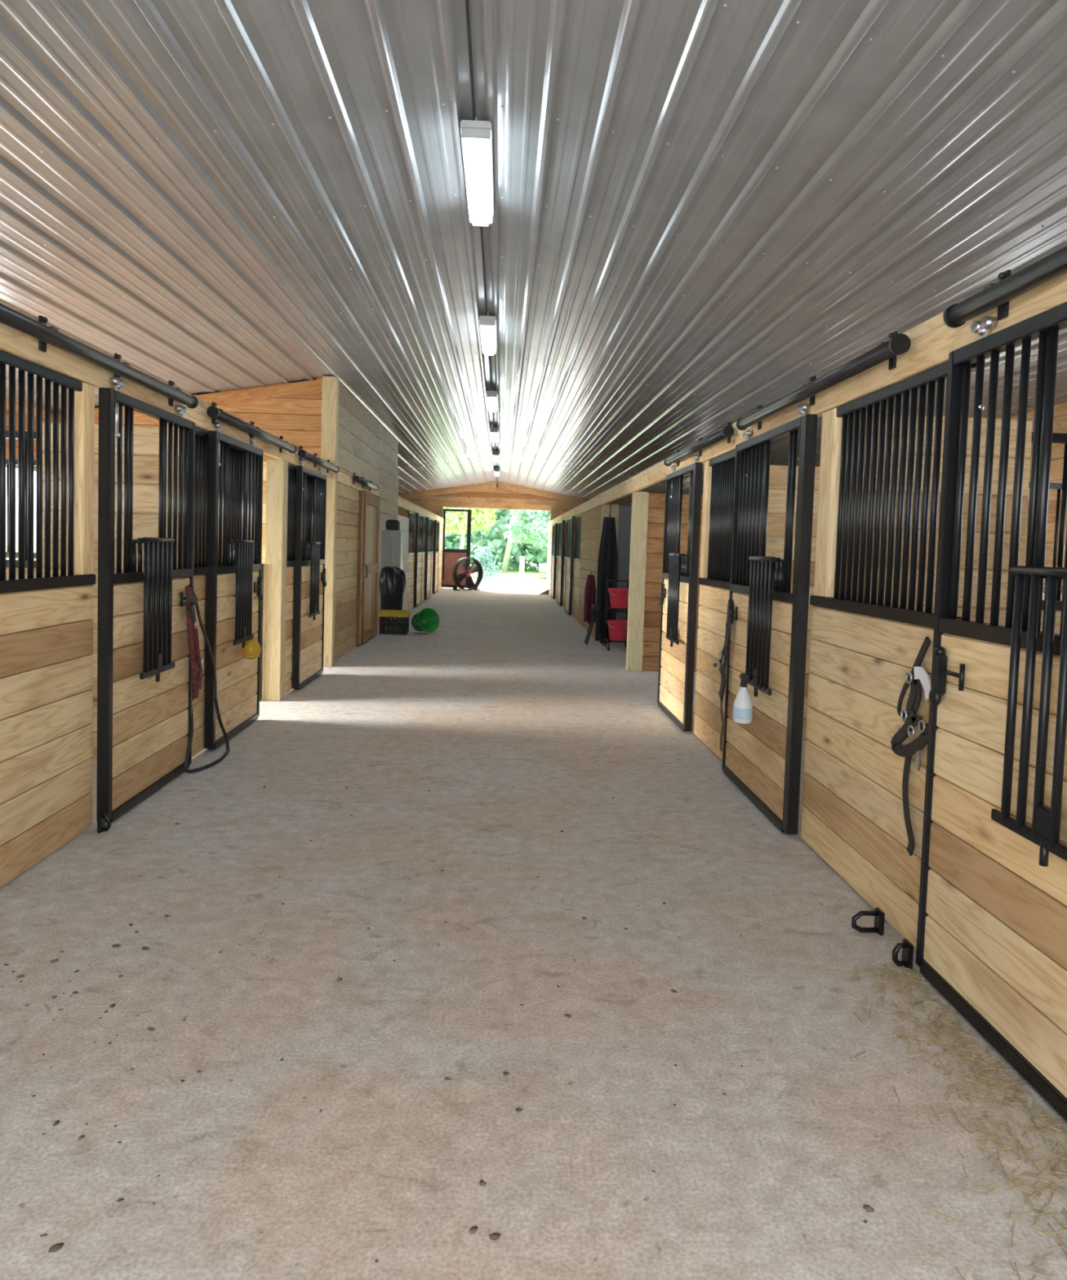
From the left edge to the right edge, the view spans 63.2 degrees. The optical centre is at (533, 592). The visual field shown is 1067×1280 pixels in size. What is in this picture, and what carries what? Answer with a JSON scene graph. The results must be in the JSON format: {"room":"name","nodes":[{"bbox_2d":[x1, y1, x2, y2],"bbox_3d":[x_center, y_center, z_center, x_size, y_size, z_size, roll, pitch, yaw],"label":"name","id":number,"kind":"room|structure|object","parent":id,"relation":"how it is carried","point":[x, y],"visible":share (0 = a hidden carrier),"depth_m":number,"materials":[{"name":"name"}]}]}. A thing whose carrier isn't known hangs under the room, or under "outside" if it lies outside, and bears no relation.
{"room":"farm building","nodes":[
{"label":"farm building","id":0,"kind":"room"},
{"bbox_2d":[5,398,44,460],"bbox_3d":[-6.304,-0.979,15.749,0.040,3.131,32.800,2,3,-2],"label":"wall","id":1,"kind":"structure","parent":0,"point":[6,399],"depth_m":10.13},
{"bbox_2d":[51,377,322,461],"bbox_3d":[-4.393,-0.949,11.016,3.417,3.680,0.070,2,3,-2],"label":"wall","id":2,"kind":"structure","parent":0,"point":[292,411],"depth_m":10.98,"materials":[{"name":"wood"}]},
{"bbox_2d":[333,382,398,662],"bbox_3d":[-2.720,-1.080,14.473,0.045,3.688,6.700,2,3,-2],"label":"wall","id":3,"kind":"structure","parent":0,"point":[366,449],"depth_m":12.65,"materials":[{"name":"wood"}]},
{"bbox_2d":[0,302,198,408],"bbox_3d":[-2.234,-1.200,4.027,0.117,0.160,3.554,2,3,-2],"label":"door track","id":4,"kind":"object","parent":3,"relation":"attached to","point":[39,330],"visible":0.99,"depth_m":4.26,"materials":[{"name":"black metal"}]},
{"bbox_2d":[97,377,195,822],"bbox_3d":[-2.311,0.017,5.314,0.124,2.449,1.285,2,3,-2],"label":"door","id":5,"kind":"structure","parent":4,"relation":"hanging from","point":[144,678],"depth_m":5.10,"materials":[{"name":"brown wood"}]},
{"bbox_2d":[137,537,175,681],"bbox_3d":[-2.282,0.103,5.232,0.066,0.870,0.500,2,3,-2],"label":"grille","id":6,"kind":"object","parent":5,"relation":"attached to","point":[154,593],"depth_m":5.18,"materials":[{"name":"metal"}]},
{"bbox_2d":[185,586,217,698],"bbox_3d":[-2.304,0.370,6.023,0.061,0.856,0.677,2,3,-2],"label":"lead rope","id":7,"kind":"object","parent":5,"relation":"hanging from","point":[192,599],"visible":1,"depth_m":5.87,"materials":[{"name":"red fabric"}]},
{"bbox_2d":[0,300,378,496],"bbox_3d":[-2.436,-1.343,7.279,0.055,0.206,15.650,2,3,-2],"label":"wooden beam","id":8,"kind":"structure","parent":3,"relation":"attached to","point":[15,342],"depth_m":4.94,"materials":[{"name":"brown wood"}]},
{"bbox_2d":[297,445,339,472],"bbox_3d":[-2.452,-1.513,9.920,0.117,0.160,1.884,2,3,-2],"label":"door track","id":9,"kind":"object","parent":3,"relation":"attached to","point":[301,453],"visible":1,"depth_m":9.69,"materials":[{"name":"black metal"}]},
{"bbox_2d":[293,458,326,689],"bbox_3d":[-2.475,-0.219,9.758,0.124,2.449,1.280,2,3,-2],"label":"door","id":10,"kind":"structure","parent":9,"relation":"hanging from","point":[310,573],"depth_m":9.56,"materials":[{"name":"brown wood"}]},
{"bbox_2d":[306,542,320,620],"bbox_3d":[-2.444,-0.130,9.623,0.066,0.870,0.500,2,3,-2],"label":"grille","id":11,"kind":"object","parent":10,"relation":"attached to","point":[313,548],"depth_m":9.59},
{"bbox_2d":[355,489,362,647],"bbox_3d":[-2.686,-0.362,13.234,0.070,2.385,0.150,2,3,-2],"label":"trim","id":12,"kind":"structure","parent":3,"relation":"attached to","point":[359,514],"depth_m":13.19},
{"bbox_2d":[352,472,378,490],"bbox_3d":[-2.577,-1.693,13.308,0.117,0.160,1.994,2,3,-2],"label":"door track","id":13,"kind":"object","parent":3,"relation":"attached to","point":[355,478],"visible":1,"depth_m":13.05,"materials":[{"name":"black metal"}]},
{"bbox_2d":[359,490,380,644],"bbox_3d":[-2.644,-0.426,14.151,0.097,2.360,1.644,2,3,-2],"label":"room door","id":14,"kind":"structure","parent":13,"relation":"hanging from","point":[371,503],"depth_m":14.03,"materials":[{"name":"wood"}]},
{"bbox_2d":[0,4,1044,458],"bbox_3d":[-0.455,-2.410,7.782,10.094,0.816,13.434,2,3,-2],"label":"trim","id":15,"kind":"structure","parent":3,"relation":"attached to","point":[724,5],"depth_m":5.92,"materials":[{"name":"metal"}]},
{"bbox_2d":[377,470,399,620],"bbox_3d":[-4.584,-1.016,17.784,3.550,3.101,0.040,2,3,-2],"label":"wall","id":16,"kind":"structure","parent":0,"point":[384,517],"depth_m":17.80,"materials":[{"name":"white paint"}]},
{"bbox_2d":[397,515,408,610],"bbox_3d":[-2.909,-0.580,19.077,0.040,2.201,2.350,2,3,-2],"label":"board","id":17,"kind":"object","parent":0,"point":[404,522],"visible":0.39,"depth_m":19.68,"materials":[{"name":"paint"}]},
{"bbox_2d":[437,522,443,590],"bbox_3d":[-3.343,-1.293,30.752,0.040,2.386,3.040,2,3,-2],"label":"wall","id":18,"kind":"structure","parent":0,"point":[441,525],"depth_m":31.11,"materials":[{"name":"brown wood"}]},
{"bbox_2d":[413,512,423,606],"bbox_3d":[-2.979,-0.858,22.527,0.062,2.368,1.430,2,3,-2],"label":"door","id":19,"kind":"structure","parent":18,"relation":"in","point":[420,517],"depth_m":22.32,"materials":[{"name":"brown wood"}]},
{"bbox_2d":[417,515,422,552],"bbox_3d":[-2.959,-1.511,22.503,0.024,1.000,1.200,2,3,-2],"label":"grille","id":20,"kind":"object","parent":19,"relation":"attached to","point":[420,517],"depth_m":22.68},
{"bbox_2d":[398,496,443,523],"bbox_3d":[-3.091,-2.284,25.017,0.055,0.206,14.400,2,3,-2],"label":"trim","id":21,"kind":"structure","parent":18,"relation":"attached to","point":[402,503],"depth_m":21.88,"materials":[{"name":"brown wood"}]},
{"bbox_2d":[424,516,432,599],"bbox_3d":[-3.090,-1.016,25.520,0.062,2.368,1.430,2,3,-2],"label":"door","id":22,"kind":"structure","parent":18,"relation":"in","point":[428,520],"depth_m":25.29,"materials":[{"name":"brown wood"}]},
{"bbox_2d":[432,520,439,594],"bbox_3d":[-3.200,-1.175,28.514,0.062,2.368,1.430,2,3,-2],"label":"door","id":23,"kind":"structure","parent":18,"relation":"in","point":[436,546],"depth_m":28.25,"materials":[{"name":"brown wood"}]},
{"bbox_2d":[397,481,610,591],"bbox_3d":[-1.403,-2.224,32.308,10.952,4.204,0.060,2,3,-2],"label":"wall","id":24,"kind":"structure","parent":0,"point":[501,495],"depth_m":32.22,"materials":[{"name":"wood"}]},
{"bbox_2d":[441,508,471,588],"bbox_3d":[-2.860,-1.632,32.128,1.040,2.910,0.074,2,3,-2],"label":"sliding door","id":25,"kind":"structure","parent":24,"relation":"in","point":[456,540],"depth_m":32.11,"materials":[{"name":"brown"}]},
{"bbox_2d":[0,587,1066,1279],"bbox_3d":[-0.864,0.743,16.041,10.950,0.001,32.800,2,3,-2],"label":"floor","id":26,"kind":"structure","parent":0,"point":[772,1177],"depth_m":2.90,"materials":[{"name":"concrete"}]},
{"bbox_2d":[0,350,96,888],"bbox_3d":[-2.339,0.173,3.074,0.094,2.368,3.170,2,3,-2],"label":"panel","id":27,"kind":"object","parent":26,"relation":"on","point":[46,623],"visible":1,"depth_m":4.18,"materials":[{"name":"brown wood"}]},
{"bbox_2d":[5,422,183,758],"bbox_3d":[-4.203,-0.032,6.096,3.470,2.372,0.050,2,3,-2],"label":"wall","id":28,"kind":"structure","parent":26,"relation":"on","point":[145,438],"depth_m":6.09,"materials":[{"name":"brown wood"}]},
{"bbox_2d":[206,401,297,453],"bbox_3d":[-2.358,-1.379,7.396,0.117,0.160,2.384,2,3,-2],"label":"door track","id":29,"kind":"object","parent":28,"relation":"attached to","point":[212,411],"visible":1,"depth_m":7.00,"materials":[{"name":"black metal"}]},
{"bbox_2d":[204,422,263,749],"bbox_3d":[-2.374,-0.074,7.018,0.124,2.449,1.250,2,3,-2],"label":"door","id":30,"kind":"structure","parent":29,"relation":"hanging from","point":[234,588],"depth_m":6.83,"materials":[{"name":"brown wood"}]},
{"bbox_2d":[231,539,254,648],"bbox_3d":[-2.346,0.011,6.979,0.066,0.870,0.500,2,3,-2],"label":"grille","id":31,"kind":"object","parent":30,"relation":"attached to","point":[242,568],"depth_m":6.93,"materials":[{"name":"metal"}]},
{"bbox_2d":[241,635,261,659],"bbox_3d":[-2.295,0.450,7.054,0.148,0.193,0.164,2,3,-2],"label":"ball","id":32,"kind":"object","parent":30,"relation":"hanging from","point":[251,650],"visible":0.99,"depth_m":7.00,"materials":[{"name":"yellow plastic"}]},
{"bbox_2d":[97,812,111,833],"bbox_3d":[-2.308,1.239,4.670,0.061,0.100,0.060,2,3,-2],"label":"floor guide","id":33,"kind":"object","parent":26,"relation":"on","point":[101,817],"visible":1,"depth_m":4.66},
{"bbox_2d":[5,459,266,699],"bbox_3d":[-4.344,-0.164,8.559,3.370,2.372,0.050,2,3,-2],"label":"wall","id":34,"kind":"structure","parent":26,"relation":"on","point":[264,515],"depth_m":8.55,"materials":[{"name":"brown wood"}]},
{"bbox_2d":[183,684,230,773],"bbox_3d":[-2.312,0.909,6.205,0.193,0.607,0.816,2,3,8],"label":"hose","id":35,"kind":"object","parent":26,"relation":"on","point":[191,734],"visible":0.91,"depth_m":6.02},
{"bbox_2d":[177,426,248,757],"bbox_3d":[-2.457,-0.024,6.792,0.056,2.368,1.660,2,3,-2],"label":"panel","id":36,"kind":"object","parent":26,"relation":"on","point":[235,493],"visible":0.27,"depth_m":6.38,"materials":[{"name":"brown wood"}]},
{"bbox_2d":[259,563,264,701],"bbox_3d":[-2.716,0.393,8.566,0.095,1.360,0.065,2,3,-2],"label":"channel","id":37,"kind":"object","parent":26,"relation":"on","point":[263,564],"visible":0.4,"depth_m":8.56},
{"bbox_2d":[262,459,288,701],"bbox_3d":[-2.566,-0.117,8.627,0.170,2.380,0.180,2,3,-2],"label":"support post","id":38,"kind":"object","parent":26,"relation":"on","point":[277,470],"visible":1,"depth_m":8.55,"materials":[{"name":"wood"}]},
{"bbox_2d":[284,462,312,693],"bbox_3d":[-2.558,-0.170,9.537,0.056,2.368,1.600,2,3,-2],"label":"panel","id":39,"kind":"object","parent":26,"relation":"on","point":[291,468],"visible":0.23,"depth_m":9.06,"materials":[{"name":"brown wood"}]},
{"bbox_2d":[320,376,339,666],"bbox_3d":[-2.617,-0.890,11.055,0.190,3.669,0.150,2,3,-2],"label":"support post","id":40,"kind":"object","parent":26,"relation":"on","point":[331,384],"visible":0.76,"depth_m":10.98,"materials":[{"name":"wood"}]},
{"bbox_2d":[378,566,405,621],"bbox_3d":[-2.752,0.062,16.846,0.518,1.140,0.510,2,3,-2],"label":"trash can","id":41,"kind":"object","parent":26,"relation":"on","point":[392,580],"visible":0.89,"depth_m":16.65,"materials":[{"name":"black plastic"}]},
{"bbox_2d":[381,529,403,569],"bbox_3d":[-2.880,-0.333,17.609,0.380,1.860,0.467,2,3,-2],"label":"storage cabinet","id":42,"kind":"object","parent":26,"relation":"on","point":[392,552],"visible":0.27,"depth_m":17.37,"materials":[{"name":"grey metal"}]},
{"bbox_2d":[385,519,399,530],"bbox_3d":[-2.849,-1.370,17.574,0.260,0.213,0.270,2,3,-2],"label":"tub","id":43,"kind":"object","parent":42,"relation":"on","point":[391,525],"visible":0.98,"depth_m":17.45,"materials":[{"name":"plastic"}]},
{"bbox_2d":[377,609,410,635],"bbox_3d":[-2.475,0.525,15.419,0.530,0.400,0.460,2,3,-2],"label":"crate","id":44,"kind":"object","parent":26,"relation":"on","point":[383,614],"visible":0.98,"depth_m":15.22,"materials":[{"name":"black plastic"}]},
{"bbox_2d":[379,616,408,635],"bbox_3d":[-2.474,0.565,15.421,0.475,0.320,0.400,2,3,-2],"label":"basket","id":45,"kind":"object","parent":44,"relation":"on","point":[399,631],"depth_m":15.23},
{"bbox_2d":[406,510,415,610],"bbox_3d":[-2.983,-0.780,21.043,0.056,2.368,1.500,2,3,-2],"label":"panel","id":46,"kind":"object","parent":26,"relation":"on","point":[411,514],"visible":0.91,"depth_m":21.02,"materials":[{"name":"brown wood"}]},
{"bbox_2d":[408,512,414,552],"bbox_3d":[-2.969,-1.444,21.008,0.024,0.960,1.378,2,3,-2],"label":"grille","id":47,"kind":"object","parent":46,"relation":"attached to","point":[411,515],"depth_m":21.02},
{"bbox_2d":[421,515,426,600],"bbox_3d":[-3.094,-0.939,24.036,0.056,2.368,1.500,2,3,-2],"label":"panel","id":48,"kind":"object","parent":26,"relation":"on","point":[424,517],"visible":0.42,"depth_m":24.43,"materials":[{"name":"brown wood"}]},
{"bbox_2d":[411,608,439,632],"bbox_3d":[-1.968,0.487,15.593,0.492,0.448,0.424,-1,4,-38],"label":"tub","id":49,"kind":"object","parent":26,"relation":"on","point":[427,620],"visible":1,"depth_m":15.63,"materials":[{"name":"green plastic"}]},
{"bbox_2d":[0,711,873,1262],"bbox_3d":[-0.807,1.311,5.101,3.066,0.010,7.656,2,3,-2],"label":"litter","id":50,"kind":"object","parent":26,"relation":"on","point":[495,1236],"visible":1,"depth_m":2.60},
{"bbox_2d":[451,557,483,591],"bbox_3d":[-2.353,-0.668,30.896,1.238,1.185,0.410,-1,4,-40],"label":"fan","id":51,"kind":"object","parent":26,"relation":"on","point":[456,578],"visible":1,"depth_m":30.84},
{"bbox_2d":[572,513,581,620],"bbox_3d":[1.000,-0.595,19.847,0.056,2.368,1.600,2,3,-2],"label":"panel","id":52,"kind":"object","parent":26,"relation":"on","point":[578,518],"visible":0.85,"depth_m":19.82,"materials":[{"name":"brown wood"}]},
{"bbox_2d":[574,515,581,559],"bbox_3d":[1.026,-1.258,19.812,0.024,0.960,1.482,2,3,-2],"label":"grille","id":53,"kind":"object","parent":52,"relation":"attached to","point":[578,518],"depth_m":19.82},
{"bbox_2d":[584,604,604,645],"bbox_3d":[1.027,0.535,14.537,0.307,0.672,0.360,2,3,-2],"label":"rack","id":54,"kind":"object","parent":26,"relation":"on","point":[594,607],"visible":1,"depth_m":14.40,"materials":[{"name":"black metal"}]},
{"bbox_2d":[597,504,618,642],"bbox_3d":[1.293,-0.331,15.052,0.280,2.380,0.140,2,3,-2],"label":"support post","id":55,"kind":"object","parent":26,"relation":"on","point":[613,509],"visible":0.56,"depth_m":14.93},
{"bbox_2d":[595,513,617,643],"bbox_3d":[1.267,-0.241,14.871,0.340,2.237,0.148,2,3,-2],"label":"blanket","id":56,"kind":"object","parent":55,"relation":"hanging from","point":[607,561],"visible":0.71,"depth_m":14.84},
{"bbox_2d":[604,579,628,650],"bbox_3d":[1.374,0.358,13.982,0.358,1.120,0.462,2,3,-2],"label":"stand","id":57,"kind":"object","parent":26,"relation":"on","point":[608,580],"visible":0.69,"depth_m":14.17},
{"bbox_2d":[606,619,627,640],"bbox_3d":[1.366,0.610,14.012,0.380,0.310,0.372,2,3,-2],"label":"bucket","id":58,"kind":"object","parent":57,"relation":"on","point":[617,628],"visible":0.84,"depth_m":13.88,"materials":[{"name":"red plastic"}]},
{"bbox_2d":[608,587,628,608],"bbox_3d":[1.382,0.091,13.985,0.380,0.310,0.372,2,3,-2],"label":"bucket","id":59,"kind":"object","parent":57,"relation":"on","point":[619,597],"visible":0.9,"depth_m":13.86,"materials":[{"name":"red plastic"}]},
{"bbox_2d":[625,491,648,671],"bbox_3d":[1.382,-0.147,11.557,0.200,2.380,0.140,2,3,-2],"label":"support post","id":60,"kind":"object","parent":26,"relation":"on","point":[639,515],"visible":1,"depth_m":11.49,"materials":[{"name":"wood"}]},
{"bbox_2d":[641,493,702,671],"bbox_3d":[3.145,-0.091,11.625,3.330,2.371,0.040,2,3,-2],"label":"wall","id":61,"kind":"structure","parent":26,"relation":"on","point":[656,501],"depth_m":11.54,"materials":[{"name":"wood"}]},
{"bbox_2d":[693,449,735,760],"bbox_3d":[1.496,0.092,6.914,0.094,2.368,1.260,2,3,-2],"label":"panel","id":62,"kind":"object","parent":26,"relation":"on","point":[713,581],"visible":0.66,"depth_m":7.05,"materials":[{"name":"brown wood"}]},
{"bbox_2d":[851,907,884,935],"bbox_3d":[1.424,1.405,3.705,0.130,0.100,0.060,2,3,-2],"label":"floor guide","id":63,"kind":"object","parent":26,"relation":"on","point":[879,916],"visible":1,"depth_m":3.69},
{"bbox_2d":[800,361,976,948],"bbox_3d":[1.601,0.243,4.073,0.094,2.368,1.495,2,3,-2],"label":"panel","id":64,"kind":"object","parent":26,"relation":"on","point":[861,654],"visible":0.84,"depth_m":4.04,"materials":[{"name":"brown wood"}]},
{"bbox_2d":[890,636,930,856],"bbox_3d":[1.543,0.622,3.536,0.026,0.902,0.329,2,3,-2],"label":"halter","id":65,"kind":"object","parent":64,"relation":"hanging from","point":[911,719],"visible":0.99,"depth_m":3.53,"materials":[{"name":"black leather"}]},
{"bbox_2d":[891,938,913,969],"bbox_3d":[1.444,1.421,3.406,0.071,0.100,0.060,2,3,-2],"label":"floor guide","id":66,"kind":"object","parent":26,"relation":"on","point":[907,955],"visible":1,"depth_m":3.40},
{"bbox_2d":[765,465,1066,739],"bbox_3d":[3.245,0.124,7.542,3.430,2.372,0.050,2,3,-2],"label":"wall","id":67,"kind":"structure","parent":26,"relation":"on","point":[778,474],"depth_m":7.45,"materials":[{"name":"brown wood"}]},
{"bbox_2d":[663,421,733,466],"bbox_3d":[1.410,-1.270,7.545,0.117,0.160,2.334,2,3,-2],"label":"door track","id":68,"kind":"object","parent":67,"relation":"attached to","point":[727,431],"visible":1,"depth_m":7.14,"materials":[{"name":"black metal"}]},
{"bbox_2d":[657,454,702,731],"bbox_3d":[1.340,-0.021,8.220,0.124,2.449,1.350,2,3,-2],"label":"door","id":69,"kind":"structure","parent":68,"relation":"hanging from","point":[677,601],"depth_m":7.98,"materials":[{"name":"brown wood"}]},
{"bbox_2d":[665,552,684,646],"bbox_3d":[1.315,0.069,8.049,0.066,0.870,0.540,2,3,-2],"label":"grille","id":70,"kind":"object","parent":69,"relation":"attached to","point":[675,630],"depth_m":7.98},
{"bbox_2d":[828,963,1066,1279],"bbox_3d":[1.258,1.502,2.565,0.593,0.011,1.717,2,3,1],"label":"hay","id":71,"kind":"object","parent":26,"relation":"on","point":[944,1007],"visible":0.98,"depth_m":2.62,"materials":[{"name":"plant"}]},
{"bbox_2d":[844,413,1066,634],"bbox_3d":[3.349,0.272,4.748,3.430,2.372,0.050,2,3,-2],"label":"wall","id":72,"kind":"structure","parent":26,"relation":"on","point":[1060,438],"depth_m":4.66,"materials":[{"name":"brown wood"}]},
{"bbox_2d":[736,331,911,430],"bbox_3d":[1.510,-1.125,4.826,0.117,0.160,2.404,2,3,-2],"label":"door track","id":73,"kind":"object","parent":72,"relation":"attached to","point":[898,344],"visible":1,"depth_m":4.29,"materials":[{"name":"black metal"}]},
{"bbox_2d":[721,403,817,834],"bbox_3d":[1.439,0.121,5.546,0.124,2.449,1.450,2,3,-2],"label":"door","id":74,"kind":"structure","parent":73,"relation":"hanging from","point":[762,757],"depth_m":5.26,"materials":[{"name":"brown wood"}]},
{"bbox_2d":[713,607,732,751],"bbox_3d":[1.358,0.617,6.320,0.025,1.044,0.435,2,3,-2],"label":"halter","id":75,"kind":"object","parent":74,"relation":"hanging from","point":[722,668],"visible":1,"depth_m":6.21,"materials":[{"name":"black leather"}]},
{"bbox_2d":[732,671,754,724],"bbox_3d":[1.308,0.650,5.404,0.122,0.323,0.122,4,4,40],"label":"spray bottle","id":76,"kind":"object","parent":74,"relation":"hanging from","point":[742,713],"visible":1,"depth_m":5.37,"materials":[{"name":"white plastic"}]},
{"bbox_2d":[745,555,780,696],"bbox_3d":[1.414,0.210,5.374,0.066,0.870,0.540,2,3,-2],"label":"grille","id":77,"kind":"object","parent":74,"relation":"attached to","point":[763,642],"depth_m":5.29,"materials":[{"name":"metal"}]},
{"bbox_2d":[0,0,1066,506],"bbox_3d":[-0.754,-2.849,15.904,11.250,1.008,33.500,2,3,-2],"label":"ceiling","id":78,"kind":"structure","parent":0,"point":[815,100],"depth_m":5.28,"materials":[{"name":"metal"}]},
{"bbox_2d":[460,113,493,226],"bbox_3d":[-0.344,-2.614,5.460,0.174,0.170,1.300,2,3,-2],"label":"ceiling light","id":79,"kind":"object","parent":78,"relation":"attached to","point":[476,135],"visible":1,"depth_m":5.17,"materials":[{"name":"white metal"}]},
{"bbox_2d":[462,140,491,226],"bbox_3d":[-0.346,-2.571,5.463,0.150,0.085,1.210,2,3,-2],"label":"diffuser","id":80,"kind":"object","parent":79,"relation":"attached to","point":[477,154],"depth_m":5.31,"materials":[{"name":"white"}]},
{"bbox_2d":[465,0,497,482],"bbox_3d":[-0.736,-3.235,15.835,0.016,0.016,32.600,2,3,-2],"label":"power cable","id":81,"kind":"object","parent":78,"relation":"attached to","point":[467,3],"visible":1,"depth_m":4.56,"materials":[{"name":"black rubber"}]},
{"bbox_2d":[479,311,497,355],"bbox_3d":[-0.495,-2.830,9.542,0.174,0.170,1.300,2,3,-2],"label":"ceiling light","id":82,"kind":"object","parent":78,"relation":"attached to","point":[487,323],"visible":1,"depth_m":9.20,"materials":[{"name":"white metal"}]},
{"bbox_2d":[480,325,495,355],"bbox_3d":[-0.496,-2.788,9.544,0.150,0.085,1.210,2,3,-2],"label":"diffuser","id":83,"kind":"object","parent":82,"relation":"attached to","point":[487,332],"depth_m":9.40,"materials":[{"name":"white"}]},
{"bbox_2d":[486,389,497,412],"bbox_3d":[-0.653,-3.057,13.813,0.174,0.170,1.300,2,3,-2],"label":"ceiling light","id":84,"kind":"object","parent":78,"relation":"attached to","point":[491,396],"visible":1,"depth_m":13.41,"materials":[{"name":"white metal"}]},
{"bbox_2d":[487,397,497,412],"bbox_3d":[-0.654,-3.014,13.815,0.150,0.085,1.210,2,3,-2],"label":"diffuser","id":85,"kind":"object","parent":84,"relation":"attached to","point":[491,402],"depth_m":13.69,"materials":[{"name":"white"}]},
{"bbox_2d":[546,525,552,594],"bbox_3d":[0.607,-1.157,30.505,0.040,2.386,3.840,2,3,-2],"label":"wall","id":86,"kind":"structure","parent":0,"point":[550,528],"depth_m":31.02,"materials":[{"name":"brown wood"}]},
{"bbox_2d":[550,523,557,599],"bbox_3d":[0.647,-1.020,27.813,0.062,2.368,1.530,2,3,-2],"label":"door","id":87,"kind":"structure","parent":86,"relation":"in","point":[555,525],"depth_m":27.49,"materials":[{"name":"brown wood"}]},
{"bbox_2d":[577,505,601,638],"bbox_3d":[1.103,-0.445,17.078,0.040,2.386,3.910,2,3,-2],"label":"wall","id":88,"kind":"structure","parent":0,"point":[591,520],"depth_m":17.20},
{"bbox_2d":[555,520,564,605],"bbox_3d":[0.765,-0.850,24.619,0.062,2.368,1.530,2,3,-2],"label":"door","id":89,"kind":"structure","parent":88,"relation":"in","point":[562,523],"depth_m":24.32,"materials":[{"name":"brown wood"}]},
{"bbox_2d":[564,515,574,615],"bbox_3d":[0.883,-0.681,21.426,0.062,2.368,1.530,2,3,-2],"label":"door","id":90,"kind":"structure","parent":88,"relation":"in","point":[571,521],"depth_m":21.16,"materials":[{"name":"brown wood"}]},
{"bbox_2d":[567,519,571,557],"bbox_3d":[0.902,-1.334,21.402,0.024,1.000,1.299,2,3,-2],"label":"grille","id":91,"kind":"object","parent":90,"relation":"attached to","point":[569,521],"depth_m":21.52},
{"bbox_2d":[583,570,595,624],"bbox_3d":[1.007,0.089,15.389,0.200,0.947,0.131,2,3,-2],"label":"blanket","id":92,"kind":"object","parent":88,"relation":"hanging from","point":[590,588],"visible":0.83,"depth_m":15.35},
{"bbox_2d":[547,272,1066,527],"bbox_3d":[1.178,-1.683,15.988,0.055,0.206,32.800,2,3,-2],"label":"wooden beam","id":93,"kind":"structure","parent":88,"relation":"attached to","point":[931,341],"depth_m":3.90,"materials":[{"name":"brown wood"}]},
{"bbox_2d":[942,245,1066,328],"bbox_3d":[1.619,-0.969,1.877,0.117,0.160,2.654,2,3,-2],"label":"door track","id":94,"kind":"object","parent":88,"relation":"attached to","point":[1054,265],"visible":1,"depth_m":2.85,"materials":[{"name":"black metal"}]},
{"bbox_2d":[915,301,1066,1121],"bbox_3d":[1.550,0.280,2.555,0.124,2.449,1.515,2,3,-2],"label":"door","id":95,"kind":"structure","parent":94,"relation":"hanging from","point":[992,931],"depth_m":2.87,"materials":[{"name":"brown wood"}]},
{"bbox_2d":[991,565,1066,866],"bbox_3d":[1.520,0.362,2.510,0.066,0.870,0.540,2,3,-2],"label":"grille","id":96,"kind":"object","parent":95,"relation":"attached to","point":[1037,739],"depth_m":2.61,"materials":[{"name":"metal"}]},
{"bbox_2d":[615,506,631,641],"bbox_3d":[3.059,-0.277,15.160,3.240,2.371,0.040,2,3,-2],"label":"wall","id":97,"kind":"structure","parent":0,"point":[624,512],"depth_m":15.06,"materials":[{"name":"metal"}]},
{"bbox_2d":[816,402,1066,586],"bbox_3d":[4.673,-0.660,16.171,0.040,3.131,32.800,2,3,-2],"label":"wall","id":98,"kind":"structure","parent":0,"point":[1060,417],"depth_m":8.27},
{"label":"outside","id":99,"kind":"structure","parent":0,"visible":0},
{"bbox_2d":[15,544,546,579],"bbox_3d":[-2.887,-2.461,76.924,120.000,0.001,66.000,2,3,-2],"label":"grass","id":100,"kind":"structure","parent":99,"point":[531,575],"depth_m":50.99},
{"bbox_2d":[443,506,497,534],"bbox_3d":[-4.208,-4.280,46.676,4.610,6.773,4.455,3,3,29],"label":"tree","id":101,"kind":"object","parent":100,"relation":"on","point":[478,519],"visible":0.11,"depth_m":46.11,"materials":[{"name":"green plant"}]},
{"bbox_2d":[456,507,549,580],"bbox_3d":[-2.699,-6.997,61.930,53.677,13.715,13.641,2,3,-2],"label":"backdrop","id":102,"kind":"structure","parent":100,"relation":"on","point":[495,539],"depth_m":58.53,"materials":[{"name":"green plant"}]},
{"bbox_2d":[501,509,534,572],"bbox_3d":[-0.855,-5.218,54.223,4.772,8.102,3.192,2,3,-2],"label":"tree","id":103,"kind":"object","parent":100,"relation":"on","point":[507,554],"visible":0.02,"depth_m":54.77,"materials":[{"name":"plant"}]},
{"bbox_2d":[502,509,550,550],"bbox_3d":[0.767,-4.521,48.547,4.947,7.343,3.756,2,3,-2],"label":"tree","id":104,"kind":"object","parent":100,"relation":"on","point":[531,518],"visible":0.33,"depth_m":48.05,"materials":[{"name":"green plant"}]},
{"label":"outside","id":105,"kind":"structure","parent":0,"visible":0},
{"bbox_2d":[457,577,546,591],"bbox_3d":[-0.124,1.521,2.080,120.000,0.001,84.000,2,3,-2],"label":"gravel","id":106,"kind":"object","parent":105,"point":[491,584],"visible":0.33,"depth_m":37.50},
{"bbox_2d":[473,546,501,581],"bbox_3d":[-2.132,-1.326,39.937,1.194,1.686,1.199,4,4,35],"label":"shrub","id":107,"kind":"object","parent":106,"relation":"on","point":[483,560],"visible":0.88,"depth_m":39.75,"materials":[{"name":"green plant"}]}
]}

